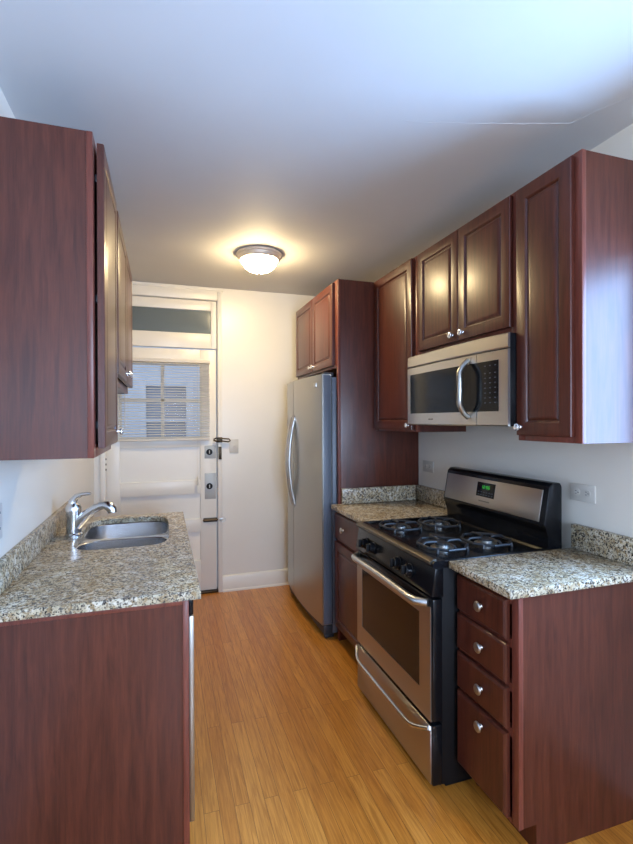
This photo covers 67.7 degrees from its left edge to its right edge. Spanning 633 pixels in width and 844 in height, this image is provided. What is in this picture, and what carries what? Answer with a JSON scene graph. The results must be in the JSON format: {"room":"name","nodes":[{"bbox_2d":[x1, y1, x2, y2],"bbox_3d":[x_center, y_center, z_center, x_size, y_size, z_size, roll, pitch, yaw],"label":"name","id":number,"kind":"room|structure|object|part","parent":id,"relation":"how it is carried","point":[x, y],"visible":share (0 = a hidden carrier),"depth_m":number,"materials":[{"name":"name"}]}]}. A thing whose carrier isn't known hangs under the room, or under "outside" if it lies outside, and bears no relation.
{"room":"kitchen","nodes":[
{"label":"kitchen","id":0,"kind":"room"},
{"bbox_2d":[0,88,93,557],"bbox_3d":[-0.846,0.170,0.729,0.120,2.608,6.550,0,0,-18],"label":"wall","id":1,"kind":"structure","parent":0,"point":[31,491],"depth_m":1.98,"materials":[{"name":"paint"}]},
{"bbox_2d":[0,503,1,538],"bbox_3d":[-1.047,0.330,1.553,0.008,0.118,0.070,0,0,-18],"label":"wall outlet","id":2,"kind":"object","parent":1,"relation":"attached to","point":[0,503],"visible":1,"depth_m":1.57,"materials":[{"name":"grey plastic"}]},
{"bbox_2d":[0,501,67,594],"bbox_3d":[-1.197,0.504,2.037,0.022,0.101,1.419,0,0,-18],"label":"backsplash","id":3,"kind":"structure","parent":1,"relation":"attached to","point":[19,557],"depth_m":1.85,"materials":[{"name":"stone"}]},
{"bbox_2d":[0,116,122,460],"bbox_3d":[-0.904,-0.399,1.682,0.367,1.025,0.509,0,0,-18],"label":"upper cabinet","id":4,"kind":"object","parent":1,"relation":"attached to","point":[59,384],"visible":1,"depth_m":1.45,"materials":[{"name":"brown wood"}]},
{"bbox_3d":[-0.788,-0.399,1.720,0.019,1.025,0.509,0,0,-18],"label":"frame","id":5,"kind":"part","parent":4,"relation":"part of","materials":[{"name":"brown wood"}]},
{"bbox_3d":[-0.761,-0.406,1.728,0.022,0.980,0.440,0,0,-18],"label":"door","id":6,"kind":"part","parent":4,"relation":"part of","materials":[{"name":"brown wood"}]},
{"bbox_3d":[-0.799,0.038,1.922,0.023,0.031,0.031,0,0,-18],"label":"knob","id":7,"kind":"part","parent":4,"relation":"part of","materials":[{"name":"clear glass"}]},
{"bbox_2d":[117,211,132,393],"bbox_3d":[-1.142,-0.543,2.412,0.367,0.741,1.022,0,0,-18],"label":"upper cabinet","id":8,"kind":"object","parent":1,"relation":"attached to","point":[124,277],"visible":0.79,"depth_m":2.31,"materials":[{"name":"brown wood"}]},
{"bbox_3d":[-0.924,-0.552,2.223,0.022,0.690,0.473,0,0,-18],"label":"door","id":9,"kind":"part","parent":8,"relation":"part of","materials":[{"name":"brown wood"}]},
{"bbox_3d":[-1.027,-0.543,2.450,0.019,0.741,1.022,0,0,-18],"label":"frame","id":10,"kind":"part","parent":8,"relation":"part of","materials":[{"name":"brown wood"}]},
{"bbox_3d":[-1.075,-0.554,2.688,0.022,0.690,0.490,0,0,-18],"label":"door","id":11,"kind":"part","parent":8,"relation":"part of","materials":[{"name":"brown wood"}]},
{"bbox_2d":[118,357,209,484],"bbox_3d":[-1.251,0.005,3.894,0.735,1.055,0.045,0,0,-18],"label":"mini blind","id":12,"kind":"object","parent":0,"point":[141,360],"visible":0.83,"depth_m":3.90,"materials":[{"name":"beige plastic"}]},
{"bbox_3d":[-1.255,0.147,3.898,0.729,0.020,0.022,0,0,-18],"label":"rail","id":13,"kind":"part","parent":12,"relation":"part of","materials":[{"name":"beige plastic"}]},
{"bbox_3d":[-1.251,-0.508,3.899,0.727,0.030,0.032,0,0,-18],"label":"head rail","id":14,"kind":"part","parent":12,"relation":"part of","materials":[{"name":"beige plastic"}]},
{"bbox_3d":[-0.997,0.011,3.962,0.018,1.040,0.018,0,0,-18],"label":"pull cord","id":15,"kind":"part","parent":12,"relation":"part of","materials":[{"name":"beige plastic"}]},
{"bbox_2d":[94,281,314,574],"bbox_3d":[-0.722,0.155,4.151,2.239,2.608,0.120,0,0,-18],"label":"wall","id":16,"kind":"structure","parent":0,"point":[258,329],"depth_m":4.15,"materials":[{"name":"paint"}]},
{"bbox_2d":[105,347,217,590],"bbox_3d":[-1.265,0.412,3.927,0.905,2.048,0.070,0,0,-18],"label":"door","id":17,"kind":"structure","parent":16,"relation":"in","point":[144,477],"depth_m":3.96,"materials":[{"name":"paint"}]},
{"bbox_3d":[-0.907,0.546,4.032,0.094,0.220,0.007,0,0,-18],"label":"lock plate","id":18,"kind":"part","parent":17,"relation":"part of","materials":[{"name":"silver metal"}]},
{"bbox_3d":[-0.908,0.255,4.030,0.094,0.110,0.007,0,0,-18],"label":"lock plate","id":19,"kind":"part","parent":17,"relation":"part of","materials":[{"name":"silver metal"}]},
{"bbox_2d":[213,437,230,521],"bbox_3d":[-0.805,0.491,4.030,0.149,0.724,0.024,0,0,-18],"label":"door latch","id":20,"kind":"structure","parent":17,"relation":"attached to","point":[218,439],"depth_m":4.03,"materials":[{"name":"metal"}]},
{"bbox_3d":[-0.824,0.265,4.032,0.026,0.110,0.007,0,0,-18],"label":"strike plate","id":21,"kind":"part","parent":20,"relation":"part of","materials":[{"name":"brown metal"}]},
{"bbox_2d":[100,282,223,591],"bbox_3d":[-1.273,0.167,3.947,0.975,2.590,0.126,0,0,-18],"label":"trim","id":22,"kind":"structure","parent":16,"relation":"attached to","point":[137,288],"depth_m":4.03,"materials":[{"name":"paint"}]},
{"bbox_2d":[132,296,216,349],"bbox_3d":[-1.278,-0.826,3.930,0.871,0.405,0.041,0,0,-18],"label":"window","id":23,"kind":"structure","parent":16,"relation":"in","point":[156,322],"depth_m":3.94,"materials":[{"name":"paint"}]},
{"bbox_3d":[-1.277,-0.848,3.928,0.775,0.196,0.006,0,0,-18],"label":"pane","id":24,"kind":"part","parent":23,"relation":"part of","materials":[{"name":"clear glass"}]},
{"bbox_2d":[229,439,237,452],"bbox_3d":[-0.713,0.210,4.083,0.077,0.120,0.016,0,0,-18],"label":"light switch","id":25,"kind":"object","parent":16,"relation":"attached to","point":[234,442],"visible":0.98,"depth_m":4.08,"materials":[{"name":"grey plastic"}]},
{"bbox_2d":[222,569,288,591],"bbox_3d":[-0.219,1.387,4.244,1.236,0.140,0.022,0,0,-18],"label":"baseboard","id":26,"kind":"structure","parent":16,"relation":"attached to","point":[271,578],"depth_m":4.14,"materials":[{"name":"paint"}]},
{"bbox_2d":[0,0,632,295],"bbox_3d":[0.271,-1.179,1.089,2.479,0.082,6.550,0,0,-18],"label":"ceiling","id":27,"kind":"structure","parent":0,"point":[346,139],"depth_m":1.72,"materials":[{"name":"paint"}]},
{"bbox_2d":[236,246,281,274],"bbox_3d":[-0.390,-1.075,3.215,0.308,0.142,0.308,0,0,-18],"label":"ceiling lamp","id":28,"kind":"object","parent":27,"relation":"attached to","point":[259,260],"visible":1,"depth_m":3.13,"materials":[{"name":"beige glass"}]},
{"bbox_2d":[341,485,415,503],"bbox_3d":[0.430,0.493,3.222,0.550,0.103,0.023,0,0,-18],"label":"backsplash","id":29,"kind":"structure","parent":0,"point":[399,492],"depth_m":3.21,"materials":[{"name":"stone"}]},
{"bbox_2d":[190,585,632,843],"bbox_3d":[0.280,1.508,1.100,2.479,0.080,6.550,0,0,-18],"label":"floor","id":30,"kind":"structure","parent":0,"point":[290,749],"depth_m":2.09,"materials":[{"name":"brown wood"}]},
{"bbox_2d":[0,600,189,843],"bbox_3d":[-0.699,1.028,1.481,0.579,0.884,0.020,0,0,-18],"label":"panel","id":31,"kind":"object","parent":30,"relation":"on","point":[94,706],"visible":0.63,"depth_m":1.48,"materials":[{"name":"brown wood"}]},
{"bbox_2d":[189,600,194,821],"bbox_3d":[-0.763,1.030,1.772,0.557,0.878,0.560,0,0,-18],"label":"dishwasher","id":32,"kind":"object","parent":30,"relation":"on","point":[191,615],"visible":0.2,"depth_m":1.59,"materials":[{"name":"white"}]},
{"bbox_2d":[201,588,217,593],"bbox_3d":[-1.277,1.451,3.958,0.883,0.022,0.110,0,0,-18],"label":"threshold","id":33,"kind":"object","parent":30,"relation":"on","point":[211,590],"visible":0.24,"depth_m":4.03,"materials":[{"name":"brown metal"}]},
{"bbox_2d":[285,372,336,637],"bbox_3d":[0.171,0.560,3.689,0.753,1.796,0.926,0,0,-18],"label":"refrigerator","id":34,"kind":"object","parent":30,"relation":"on","point":[311,441],"visible":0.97,"depth_m":3.30,"materials":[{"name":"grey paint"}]},
{"bbox_3d":[-0.213,0.307,3.784,0.077,0.713,0.027,0,0,-18],"label":"handle","id":35,"kind":"part","parent":34,"relation":"part of","materials":[{"name":"silver metal"}]},
{"bbox_3d":[-0.184,0.520,3.910,0.092,1.687,0.285,0,0,-18],"label":"door","id":36,"kind":"part","parent":34,"relation":"part of","materials":[{"name":"silver metal"}]},
{"bbox_3d":[-0.192,0.307,3.706,0.076,0.713,0.027,0,0,-18],"label":"handle","id":37,"kind":"part","parent":34,"relation":"part of","materials":[{"name":"silver metal"}]},
{"bbox_3d":[0.074,0.523,3.173,0.054,1.676,0.004,0,0,-18],"label":"door","id":38,"kind":"part","parent":34,"relation":"part of","materials":[{"name":"grey paint"}]},
{"bbox_2d":[335,512,358,647],"bbox_3d":[0.498,1.018,2.969,0.661,0.884,0.548,0,0,-18],"label":"base cabinet","id":39,"kind":"object","parent":30,"relation":"on","point":[346,529],"visible":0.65,"depth_m":2.94,"materials":[{"name":"brown wood"}]},
{"bbox_3d":[0.213,0.685,2.878,0.020,0.172,0.537,0,0,-18],"label":"drawer","id":40,"kind":"part","parent":39,"relation":"part of","materials":[{"name":"brown wood"}]},
{"bbox_2d":[331,484,446,521],"bbox_3d":[0.496,0.509,2.966,0.662,0.133,0.552,0,0,-18],"label":"countertop","id":41,"kind":"structure","parent":39,"relation":"on","point":[362,504],"depth_m":3.12,"materials":[{"name":"stone"}]},
{"bbox_2d":[336,279,418,640],"bbox_3d":[0.430,0.252,3.252,0.607,2.414,0.032,0,0,-18],"label":"panel","id":42,"kind":"object","parent":30,"relation":"on","point":[367,456],"visible":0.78,"depth_m":3.20,"materials":[{"name":"brown wood"}]},
{"bbox_2d":[351,467,561,785],"bbox_3d":[0.616,0.864,2.312,0.715,1.197,0.770,0,0,-18],"label":"range","id":43,"kind":"object","parent":30,"relation":"on","point":[406,650],"visible":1,"depth_m":2.10,"materials":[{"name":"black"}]},
{"bbox_3d":[0.246,0.635,2.462,0.037,0.060,0.060,0,0,-18],"label":"knob","id":44,"kind":"part","parent":43,"relation":"part of","materials":[{"name":"black plastic"}]},
{"bbox_3d":[0.277,0.635,2.369,0.037,0.060,0.060,0,0,-18],"label":"knob","id":45,"kind":"part","parent":43,"relation":"part of","materials":[{"name":"black plastic"}]},
{"bbox_3d":[0.310,0.717,2.211,0.072,0.038,0.732,0,0,-18],"label":"oven handle","id":46,"kind":"part","parent":43,"relation":"part of","materials":[{"name":"silver metal"}]},
{"bbox_3d":[0.316,1.236,2.221,0.050,0.045,0.734,0,0,-18],"label":"drawer handle","id":47,"kind":"part","parent":43,"relation":"part of","materials":[{"name":"silver metal"}]},
{"bbox_3d":[0.346,0.555,2.226,0.029,0.020,0.747,0,0,-18],"label":"trim","id":48,"kind":"part","parent":43,"relation":"part of","materials":[{"name":"silver metal"}]},
{"bbox_3d":[0.357,0.636,2.122,0.037,0.060,0.060,0,0,-18],"label":"knob","id":49,"kind":"part","parent":43,"relation":"part of","materials":[{"name":"black plastic"}]},
{"bbox_3d":[0.360,0.635,2.225,0.054,0.116,0.766,0,0,-18],"label":"control panel","id":50,"kind":"part","parent":43,"relation":"part of","materials":[{"name":"metal"}]},
{"bbox_3d":[0.365,1.321,2.229,0.046,0.240,0.754,0,0,-18],"label":"warming drawer","id":51,"kind":"part","parent":43,"relation":"part of","materials":[{"name":"silver metal"}]},
{"bbox_3d":[0.364,0.945,2.228,0.046,0.486,0.758,0,0,-18],"label":"oven door","id":52,"kind":"part","parent":43,"relation":"part of","materials":[{"name":"silver metal"}]},
{"bbox_3d":[0.437,0.548,2.458,0.104,0.018,0.104,0,0,-18],"label":"burner","id":53,"kind":"part","parent":43,"relation":"part of","materials":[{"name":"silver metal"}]},
{"bbox_3d":[0.390,0.636,2.022,0.037,0.060,0.060,0,0,-18],"label":"knob","id":54,"kind":"part","parent":43,"relation":"part of","materials":[{"name":"black plastic"}]},
{"bbox_3d":[0.656,0.547,2.530,0.104,0.018,0.104,0,0,-18],"label":"burner","id":55,"kind":"part","parent":43,"relation":"part of","materials":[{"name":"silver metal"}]},
{"bbox_3d":[0.557,0.549,2.092,0.104,0.018,0.104,0,0,-18],"label":"burner","id":56,"kind":"part","parent":43,"relation":"part of","materials":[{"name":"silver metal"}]},
{"bbox_2d":[357,515,559,568],"bbox_3d":[0.639,0.562,2.316,0.635,0.031,0.766,0,0,-18],"label":"cooktop","id":57,"kind":"object","parent":43,"relation":"in","point":[406,541],"depth_m":2.19,"materials":[{"name":"black metal"}]},
{"bbox_3d":[0.775,0.548,2.164,0.104,0.018,0.104,0,0,-18],"label":"burner","id":58,"kind":"part","parent":43,"relation":"part of","materials":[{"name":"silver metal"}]},
{"bbox_2d":[457,573,632,843],"bbox_3d":[0.885,1.021,1.815,0.640,0.884,0.331,0,0,-18],"label":"base cabinet","id":59,"kind":"object","parent":30,"relation":"on","point":[545,682],"visible":0.88,"depth_m":1.66,"materials":[{"name":"brown wood"}]},
{"bbox_3d":[0.591,0.977,1.723,0.023,0.038,0.038,0,0,-18],"label":"knob","id":60,"kind":"part","parent":59,"relation":"part of","materials":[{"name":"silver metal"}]},
{"bbox_3d":[0.590,0.824,1.722,0.023,0.038,0.038,0,0,-18],"label":"knob","id":61,"kind":"part","parent":59,"relation":"part of","materials":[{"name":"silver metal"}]},
{"bbox_3d":[0.590,0.673,1.722,0.023,0.038,0.038,0,0,-18],"label":"knob","id":62,"kind":"part","parent":59,"relation":"part of","materials":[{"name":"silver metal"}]},
{"bbox_3d":[0.591,1.113,1.723,0.023,0.038,0.038,0,0,-18],"label":"knob","id":63,"kind":"part","parent":59,"relation":"part of","materials":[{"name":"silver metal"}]},
{"bbox_3d":[0.608,1.205,1.743,0.020,0.288,0.282,0,0,-18],"label":"drawer","id":64,"kind":"part","parent":59,"relation":"part of","materials":[{"name":"brown wood"}]},
{"bbox_3d":[0.607,0.977,1.742,0.020,0.140,0.282,0,0,-18],"label":"drawer","id":65,"kind":"part","parent":59,"relation":"part of","materials":[{"name":"brown wood"}]},
{"bbox_3d":[0.606,0.824,1.741,0.020,0.138,0.282,0,0,-18],"label":"drawer","id":66,"kind":"part","parent":59,"relation":"part of","materials":[{"name":"brown wood"}]},
{"bbox_3d":[0.606,0.673,1.741,0.020,0.136,0.282,0,0,-18],"label":"drawer","id":67,"kind":"part","parent":59,"relation":"part of","materials":[{"name":"brown wood"}]},
{"bbox_3d":[0.632,0.973,1.732,0.019,0.784,0.331,0,0,-18],"label":"frame","id":68,"kind":"part","parent":59,"relation":"part of","materials":[{"name":"brown wood"}]},
{"bbox_2d":[449,523,632,599],"bbox_3d":[0.884,0.512,1.803,0.645,0.133,0.352,0,0,-18],"label":"countertop","id":69,"kind":"structure","parent":59,"relation":"on","point":[596,557],"depth_m":1.78,"materials":[{"name":"stone"}]},
{"bbox_3d":[-0.987,1.025,2.415,0.650,0.884,0.792,0,0,-18],"label":"base cabinet","id":70,"kind":"object","parent":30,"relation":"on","visible":0},
{"bbox_2d":[0,501,200,621],"bbox_3d":[-0.904,0.517,2.133,0.637,0.131,1.419,0,0,-18],"label":"countertop","id":71,"kind":"structure","parent":70,"relation":"on","point":[44,574],"depth_m":1.71,"materials":[{"name":"stone"}]},
{"bbox_2d":[65,492,116,536],"bbox_3d":[-1.101,0.448,2.312,0.252,0.211,0.080,0,0,-4],"label":"faucet","id":72,"kind":"object","parent":71,"relation":"on","point":[75,518],"visible":1,"depth_m":2.28,"materials":[{"name":"silver metal"}]},
{"bbox_3d":[-1.161,0.378,2.311,0.113,0.070,0.047,0,0,-12],"label":"lever","id":73,"kind":"part","parent":72,"relation":"part of","materials":[{"name":"silver metal"}]},
{"bbox_3d":[-1.116,0.460,2.301,0.173,0.143,0.053,0,0,5],"label":"spout","id":74,"kind":"part","parent":72,"relation":"part of","materials":[{"name":"silver metal"}]},
{"bbox_2d":[76,521,168,549],"bbox_3d":[-0.971,0.670,2.408,0.454,0.176,0.728,0,0,-18],"label":"sink","id":75,"kind":"object","parent":71,"relation":"in","point":[129,534],"visible":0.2,"depth_m":2.64,"materials":[{"name":"silver metal"}]},
{"bbox_3d":[-0.908,0.671,2.216,0.454,0.176,0.324,0,0,-18],"label":"bowl","id":76,"kind":"part","parent":75,"relation":"part of","materials":[{"name":"silver metal"}]},
{"bbox_3d":[-1.021,0.670,2.562,0.454,0.176,0.404,0,0,-18],"label":"bowl","id":77,"kind":"part","parent":75,"relation":"part of","materials":[{"name":"silver metal"}]},
{"bbox_2d":[419,124,632,548],"bbox_3d":[1.397,0.159,1.461,0.120,2.608,6.550,0,0,-18],"label":"wall","id":78,"kind":"structure","parent":0,"point":[608,467],"depth_m":2.13,"materials":[{"name":"paint"}]},
{"bbox_2d":[296,281,336,379],"bbox_3d":[0.252,-0.662,3.713,0.651,0.589,0.957,0,0,-18],"label":"upper cabinet","id":79,"kind":"object","parent":78,"relation":"attached to","point":[316,321],"visible":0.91,"depth_m":3.49,"materials":[{"name":"brown wood"}]},
{"bbox_3d":[-0.097,-0.663,3.839,0.020,0.560,0.461,0,0,-18],"label":"door","id":80,"kind":"part","parent":79,"relation":"part of","materials":[{"name":"brown wood"}]},
{"bbox_3d":[0.046,-0.662,3.404,0.020,0.560,0.443,0,0,-18],"label":"door","id":81,"kind":"part","parent":79,"relation":"part of","materials":[{"name":"brown wood"}]},
{"bbox_2d":[374,256,465,431],"bbox_3d":[0.628,-0.449,3.009,0.375,1.012,0.546,0,0,-18],"label":"upper cabinet","id":82,"kind":"object","parent":78,"relation":"attached to","point":[395,293],"visible":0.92,"depth_m":2.92,"materials":[{"name":"brown wood"}]},
{"bbox_3d":[0.478,-0.451,2.971,0.020,0.994,0.505,0,0,-18],"label":"door","id":83,"kind":"part","parent":82,"relation":"part of","materials":[{"name":"brown wood"}]},
{"bbox_3d":[0.501,-0.448,2.967,0.019,1.012,0.546,0,0,-18],"label":"frame","id":84,"kind":"part","parent":82,"relation":"part of","materials":[{"name":"brown wood"}]},
{"bbox_2d":[423,460,433,472],"bbox_3d":[0.759,0.302,3.210,0.008,0.076,0.128,0,0,-18],"label":"wall outlet","id":85,"kind":"object","parent":78,"relation":"attached to","point":[428,466],"visible":1,"depth_m":3.20,"materials":[{"name":"grey plastic"}]},
{"bbox_2d":[416,484,446,507],"bbox_3d":[0.798,0.492,3.064,0.027,0.103,0.552,0,0,-18],"label":"backsplash","id":86,"kind":"structure","parent":78,"relation":"attached to","point":[427,494],"depth_m":3.14,"materials":[{"name":"stone"}]},
{"bbox_2d":[417,192,515,354],"bbox_3d":[0.838,-0.662,2.364,0.375,0.582,0.806,0,0,-18],"label":"upper cabinet","id":87,"kind":"object","parent":78,"relation":"attached to","point":[466,281],"visible":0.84,"depth_m":2.20,"materials":[{"name":"brown wood"}]},
{"bbox_3d":[0.637,-0.668,2.482,0.020,0.544,0.376,0,0,-18],"label":"door","id":88,"kind":"part","parent":87,"relation":"part of","materials":[{"name":"brown wood"}]},
{"bbox_2d":[408,332,516,426],"bbox_3d":[0.794,-0.175,2.342,0.475,0.383,0.818,0,0,-18],"label":"microwave","id":89,"kind":"object","parent":87,"relation":"attached to","point":[471,383],"visible":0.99,"depth_m":2.11,"materials":[{"name":"silver metal"}]},
{"bbox_3d":[0.615,-0.141,2.382,0.028,0.317,0.632,0,0,-18],"label":"door","id":90,"kind":"part","parent":89,"relation":"part of","materials":[{"name":"silver metal"}]},
{"bbox_3d":[0.643,-0.335,2.293,0.028,0.062,0.818,0,0,-18],"label":"vent panel","id":91,"kind":"part","parent":89,"relation":"part of","materials":[{"name":"silver metal"}]},
{"bbox_3d":[0.657,-0.149,2.112,0.073,0.276,0.029,0,0,-30],"label":"handle","id":92,"kind":"part","parent":89,"relation":"part of","materials":[{"name":"silver metal"}]},
{"bbox_3d":[0.745,-0.140,1.993,0.023,0.317,0.184,0,0,-18],"label":"keypad panel","id":93,"kind":"part","parent":89,"relation":"part of","materials":[{"name":"silver metal"}]},
{"bbox_3d":[0.752,-0.667,2.128,0.020,0.544,0.360,0,0,-18],"label":"door","id":94,"kind":"part","parent":87,"relation":"part of","materials":[{"name":"brown wood"}]},
{"bbox_2d":[513,149,632,443],"bbox_3d":[1.012,-0.438,1.832,0.375,1.026,0.310,0,0,-18],"label":"upper cabinet","id":95,"kind":"object","parent":78,"relation":"attached to","point":[574,221],"visible":1,"depth_m":1.70,"materials":[{"name":"brown wood"}]},
{"bbox_3d":[0.807,0.020,1.899,0.023,0.031,0.031,0,0,-18],"label":"knob","id":96,"kind":"part","parent":95,"relation":"part of","materials":[{"name":"silver metal"}]},
{"bbox_3d":[0.862,-0.443,1.794,0.020,0.992,0.270,0,0,-18],"label":"door","id":97,"kind":"part","parent":95,"relation":"part of","materials":[{"name":"brown wood"}]},
{"bbox_3d":[0.885,-0.438,1.791,0.019,1.026,0.310,0,0,-18],"label":"frame","id":98,"kind":"part","parent":95,"relation":"part of","materials":[{"name":"brown wood"}]},
{"bbox_2d":[570,482,595,503],"bbox_3d":[1.144,0.305,2.031,0.008,0.076,0.128,0,0,-18],"label":"wall outlet","id":99,"kind":"object","parent":78,"relation":"attached to","point":[579,492],"visible":1,"depth_m":2.02,"materials":[{"name":"grey plastic"}]},
{"bbox_2d":[573,488,579,495],"bbox_3d":[1.133,0.305,2.055,0.002,0.033,0.033,0,0,-18],"label":"receptacle","id":100,"kind":"object","parent":99,"relation":"attached to","point":[576,491],"depth_m":2.05,"materials":[{"name":"grey plastic"}]},
{"bbox_2d":[583,490,589,497],"bbox_3d":[1.149,0.305,2.005,0.002,0.033,0.033,0,0,-18],"label":"receptacle","id":101,"kind":"object","parent":99,"relation":"attached to","point":[586,493],"depth_m":2.01,"materials":[{"name":"grey plastic"}]},
{"bbox_2d":[571,523,632,565],"bbox_3d":[1.178,0.496,1.898,0.027,0.103,0.352,0,0,-18],"label":"backsplash","id":102,"kind":"structure","parent":78,"relation":"attached to","point":[610,545],"depth_m":1.91,"materials":[{"name":"stone"}]},
{"label":"outside","id":103,"kind":"structure","parent":0,"visible":0},
{"bbox_2d":[122,346,211,436],"bbox_3d":[-1.929,-0.018,5.850,4.200,3.050,0.100,0,0,-18],"label":"wall","id":104,"kind":"structure","parent":103,"point":[144,365],"depth_m":5.77,"materials":[{"name":"white paint"}]},
{"bbox_2d":[139,379,192,436],"bbox_3d":[-1.853,0.046,5.828,0.630,1.140,0.090,0,0,-18],"label":"window","id":105,"kind":"structure","parent":104,"relation":"in","point":[168,380],"depth_m":5.84,"materials":[{"name":"white"}]},
{"bbox_3d":[-1.865,0.046,5.866,0.530,1.020,0.010,0,0,-18],"label":"pane","id":106,"kind":"part","parent":105,"relation":"part of","materials":[{"name":"grey"}]}
]}

